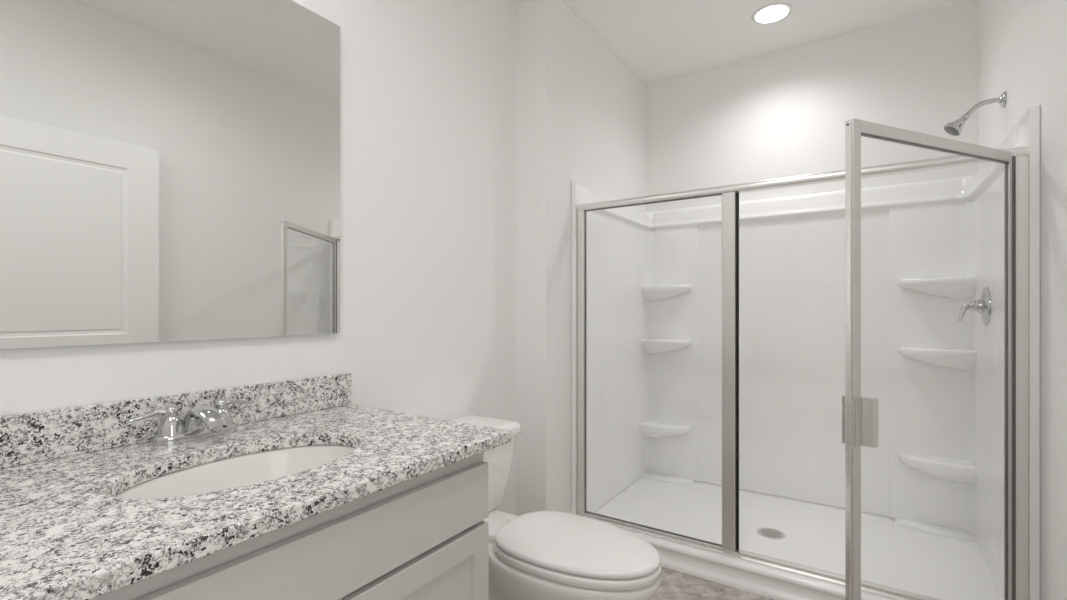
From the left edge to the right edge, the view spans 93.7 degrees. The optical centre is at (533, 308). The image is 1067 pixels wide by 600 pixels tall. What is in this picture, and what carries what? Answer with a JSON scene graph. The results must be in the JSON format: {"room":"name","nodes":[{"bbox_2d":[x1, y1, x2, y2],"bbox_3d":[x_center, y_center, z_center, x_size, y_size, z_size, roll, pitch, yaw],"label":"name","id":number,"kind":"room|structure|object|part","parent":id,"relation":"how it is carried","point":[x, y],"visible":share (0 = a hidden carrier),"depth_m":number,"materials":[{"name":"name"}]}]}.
{"room":"bathroom","nodes":[
{"label":"bathroom","id":0,"kind":"room"},
{"bbox_2d":[0,0,515,514],"bbox_3d":[-0.943,-0.182,1.147,0.100,2.585,2.967,0,0,34],"label":"wall","id":1,"kind":"structure","parent":0,"point":[428,87],"depth_m":1.79,"materials":[{"name":"white paint"}]},
{"bbox_2d":[0,0,339,348],"bbox_3d":[-0.850,-0.400,1.182,0.016,0.952,0.889,0,0,34],"label":"wall mirror","id":2,"kind":"object","parent":1,"relation":"attached to","point":[170,169],"visible":1,"depth_m":1.16,"materials":[{"name":"grey mirror"}]},
{"bbox_2d":[0,373,350,468],"bbox_3d":[-0.836,0.251,1.198,0.020,0.098,0.921,0,0,34],"label":"backsplash","id":3,"kind":"structure","parent":1,"relation":"attached to","point":[35,436],"depth_m":1.10,"materials":[{"name":"stone"}]},
{"bbox_2d":[516,0,645,515],"bbox_3d":[0.315,-0.182,2.892,0.266,2.585,1.333,0,0,34],"label":"wall","id":4,"kind":"structure","parent":0,"point":[581,110],"depth_m":2.34,"materials":[{"name":"white paint"}]},
{"bbox_2d":[651,567,773,599],"bbox_3d":[0.996,1.150,0.659,3.870,0.080,4.300,0,0,34],"label":"floor","id":5,"kind":"structure","parent":0,"point":[674,585],"depth_m":1.97,"materials":[{"name":"tile"}]},
{"bbox_2d":[90,453,488,599],"bbox_3d":[-0.587,0.720,1.026,0.624,0.780,0.810,0,0,34],"label":"vanity cabinet","id":6,"kind":"object","parent":5,"relation":"on","point":[426,536],"visible":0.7,"depth_m":0.91,"materials":[{"name":"grey paint"}]},
{"bbox_2d":[0,373,510,599],"bbox_3d":[-0.576,0.266,1.028,0.641,0.127,0.925,0,0,34],"label":"countertop","id":7,"kind":"structure","parent":6,"relation":"on","point":[65,534],"depth_m":0.91,"materials":[{"name":"stone"}]},
{"bbox_2d":[126,399,254,446],"bbox_3d":[-0.750,0.259,1.141,0.143,0.083,0.261,0,0,34],"label":"faucet","id":8,"kind":"object","parent":7,"relation":"on","point":[201,422],"visible":1,"depth_m":1.12,"materials":[{"name":"silver metal"}]},
{"bbox_3d":[-0.835,0.230,1.089,0.020,0.018,0.080,0,0,34],"label":"lever","id":9,"kind":"part","parent":8,"relation":"part of","materials":[{"name":"silver metal"}]},
{"bbox_3d":[-0.813,0.252,1.121,0.052,0.069,0.052,0,0,34],"label":"handle","id":10,"kind":"part","parent":8,"relation":"part of","materials":[{"name":"silver metal"}]},
{"bbox_3d":[-0.784,0.289,1.164,0.060,0.022,0.172,0,0,34],"label":"plate","id":11,"kind":"part","parent":8,"relation":"part of","materials":[{"name":"silver metal"}]},
{"bbox_3d":[-0.748,0.256,1.140,0.139,0.069,0.060,0,0,34],"label":"spout","id":12,"kind":"part","parent":8,"relation":"part of","materials":[{"name":"silver metal"}]},
{"bbox_3d":[-0.755,0.252,1.207,0.052,0.069,0.052,0,0,34],"label":"handle","id":13,"kind":"part","parent":8,"relation":"part of","materials":[{"name":"silver metal"}]},
{"bbox_3d":[-0.735,0.230,1.240,0.020,0.018,0.080,0,0,34],"label":"lever","id":14,"kind":"part","parent":8,"relation":"part of","materials":[{"name":"silver metal"}]},
{"bbox_2d":[114,445,355,498],"bbox_3d":[-0.561,0.405,0.999,0.346,0.150,0.502,0,0,34],"label":"sink","id":15,"kind":"object","parent":7,"relation":"in","point":[252,468],"visible":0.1,"depth_m":1.11,"materials":[{"name":"white ceramic"}]},
{"bbox_3d":[-0.220,0.755,1.031,0.018,0.499,0.383,0,0,34],"label":"door","id":16,"kind":"part","parent":6,"relation":"part of","materials":[{"name":"grey paint"}]},
{"bbox_2d":[450,415,660,599],"bbox_3d":[-0.017,0.769,1.631,0.888,0.681,0.462,0,0,34],"label":"toilet","id":17,"kind":"object","parent":5,"relation":"on","point":[537,555],"visible":0.61,"depth_m":1.46,"materials":[{"name":"white ceramic"}]},
{"bbox_3d":[-0.272,0.453,1.800,0.276,0.048,0.462,0,0,34],"label":"tank lid","id":18,"kind":"part","parent":17,"relation":"part of","materials":[{"name":"white ceramic"}]},
{"bbox_3d":[-0.277,0.612,1.803,0.255,0.270,0.434,0,0,34],"label":"tank","id":19,"kind":"part","parent":17,"relation":"part of","materials":[{"name":"white ceramic"}]},
{"bbox_3d":[0.074,0.929,1.553,0.646,0.361,0.350,0,0,34],"label":"bowl","id":20,"kind":"part","parent":17,"relation":"part of","materials":[{"name":"white ceramic"}]},
{"bbox_3d":[0.131,0.734,1.515,0.513,0.028,0.346,0,0,34],"label":"seat","id":21,"kind":"part","parent":17,"relation":"part of","materials":[{"name":"white plastic"}]},
{"bbox_3d":[0.131,0.706,1.515,0.510,0.022,0.340,0,0,34],"label":"lid","id":22,"kind":"part","parent":17,"relation":"part of","materials":[{"name":"white plastic"}]},
{"bbox_2d":[593,472,1003,599],"bbox_3d":[1.137,1.062,2.394,1.651,0.096,1.050,0,0,34],"label":"shower pan","id":23,"kind":"object","parent":5,"relation":"on","point":[941,562],"visible":0.84,"depth_m":2.28,"materials":[{"name":"white plastic"}]},
{"bbox_2d":[572,104,1039,599],"bbox_3d":[1.151,0.213,2.415,1.651,1.690,0.998,0,0,34],"label":"shower surround","id":24,"kind":"object","parent":23,"relation":"on","point":[931,248],"visible":0.96,"depth_m":2.69,"materials":[{"name":"white plastic"}]},
{"bbox_2d":[640,420,691,436],"bbox_3d":[0.824,0.772,3.121,0.296,0.109,0.156,0,0,34],"label":"shelf","id":25,"kind":"object","parent":24,"relation":"attached to","point":[648,428],"depth_m":3.10,"materials":[{"name":"white plastic"}]},
{"bbox_2d":[641,338,691,353],"bbox_3d":[0.829,0.242,3.130,0.296,0.105,0.136,0,0,34],"label":"shelf","id":26,"kind":"object","parent":24,"relation":"attached to","point":[648,345],"depth_m":3.11,"materials":[{"name":"white plastic"}]},
{"bbox_2d":[641,285,691,301],"bbox_3d":[0.830,-0.096,3.131,0.296,0.105,0.133,0,0,34],"label":"shelf","id":27,"kind":"object","parent":24,"relation":"attached to","point":[649,293],"depth_m":3.11,"materials":[{"name":"white plastic"}]},
{"bbox_2d":[577,146,1029,599],"bbox_3d":[0.891,0.250,2.018,1.603,1.526,0.052,0,0,34],"label":"shower frame","id":28,"kind":"object","parent":24,"relation":"attached to","point":[729,547],"visible":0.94,"depth_m":2.05,"materials":[{"name":"silver metal"}]},
{"bbox_3d":[0.812,0.255,2.073,0.052,1.474,0.032,0,0,34],"label":"post","id":29,"kind":"part","parent":28,"relation":"part of","materials":[{"name":"silver metal"}]},
{"bbox_3d":[0.892,-0.497,2.021,1.603,0.032,0.046,0,0,34],"label":"header rail","id":30,"kind":"part","parent":28,"relation":"part of","materials":[{"name":"silver metal"}]},
{"bbox_2d":[842,118,1015,599],"bbox_3d":[1.167,0.251,1.428,0.768,1.484,0.064,0,0,-22],"label":"shower door","id":31,"kind":"structure","parent":28,"relation":"attached to","point":[859,414],"depth_m":1.30,"materials":[{"name":"silver metal"}]},
{"bbox_3d":[0.819,0.290,1.312,0.012,0.125,0.014,0,0,-22],"label":"handle","id":32,"kind":"part","parent":31,"relation":"part of","materials":[{"name":"silver metal"}]},
{"bbox_3d":[0.854,0.290,1.286,0.056,0.125,0.023,0,0,13],"label":"handle","id":33,"kind":"part","parent":31,"relation":"part of","materials":[{"name":"silver metal"}]},
{"bbox_3d":[1.165,-0.475,1.437,0.692,0.032,0.020,0,0,-22],"label":"rail","id":34,"kind":"part","parent":31,"relation":"part of","materials":[{"name":"silver metal"}]},
{"bbox_2d":[898,347,976,370],"bbox_3d":[1.935,0.242,2.396,0.296,0.105,0.136,0,0,34],"label":"shelf","id":35,"kind":"object","parent":24,"relation":"attached to","point":[909,358],"depth_m":2.38,"materials":[{"name":"white plastic"}]},
{"bbox_2d":[898,276,976,299],"bbox_3d":[1.935,-0.096,2.397,0.296,0.105,0.133,0,0,34],"label":"shelf","id":36,"kind":"object","parent":24,"relation":"attached to","point":[909,287],"depth_m":2.38,"materials":[{"name":"white plastic"}]},
{"bbox_2d":[898,452,977,484],"bbox_3d":[1.929,0.772,2.388,0.296,0.109,0.156,0,0,34],"label":"shelf","id":37,"kind":"object","parent":24,"relation":"attached to","point":[949,469],"depth_m":2.38,"materials":[{"name":"white plastic"}]},
{"bbox_2d":[957,287,990,324],"bbox_3d":[1.849,-0.012,2.110,0.097,0.160,0.160,0,0,34],"label":"shower valve","id":38,"kind":"object","parent":24,"relation":"attached to","point":[983,305],"visible":1,"depth_m":2.08,"materials":[{"name":"silver metal"}]},
{"bbox_3d":[1.827,0.012,2.112,0.063,0.088,0.023,0,0,9],"label":"lever","id":39,"kind":"part","parent":38,"relation":"part of","materials":[{"name":"silver metal"}]},
{"bbox_2d":[562,0,971,84],"bbox_3d":[0.996,-1.515,0.659,3.870,0.080,4.300,0,0,34],"label":"ceiling","id":40,"kind":"structure","parent":0,"point":[657,40],"depth_m":2.59,"materials":[{"name":"white paint"}]},
{"bbox_2d":[751,2,792,23],"bbox_3d":[1.188,-1.471,2.491,0.186,0.007,0.186,0,0,34],"label":"recessed light","id":41,"kind":"object","parent":40,"relation":"in","point":[773,12],"visible":1,"depth_m":2.48,"materials":[{"name":"white paint"}]},
{"bbox_2d":[646,0,978,211],"bbox_3d":[1.498,-0.182,2.847,1.755,2.585,0.100,0,0,34],"label":"wall","id":42,"kind":"structure","parent":0,"point":[784,113],"depth_m":2.75,"materials":[{"name":"white paint"}]},
{"bbox_2d":[979,0,1066,599],"bbox_3d":[0.998,-0.182,0.598,0.100,2.585,4.200,0,0,34],"label":"wall","id":43,"kind":"structure","parent":0,"point":[1023,43],"depth_m":1.48,"materials":[{"name":"white paint"}]},
{"bbox_2d":[944,91,1006,135],"bbox_3d":[1.744,-0.769,1.980,0.184,0.144,0.074,0,0,34],"label":"showerhead","id":44,"kind":"object","parent":43,"relation":"attached to","point":[954,128],"visible":1,"depth_m":1.98,"materials":[{"name":"silver metal"}]},
{"bbox_3d":[1.771,-0.792,1.969,0.120,0.063,0.019,0,0,34],"label":"shower arm","id":45,"kind":"part","parent":44,"relation":"part of","materials":[{"name":"silver metal"}]}
]}

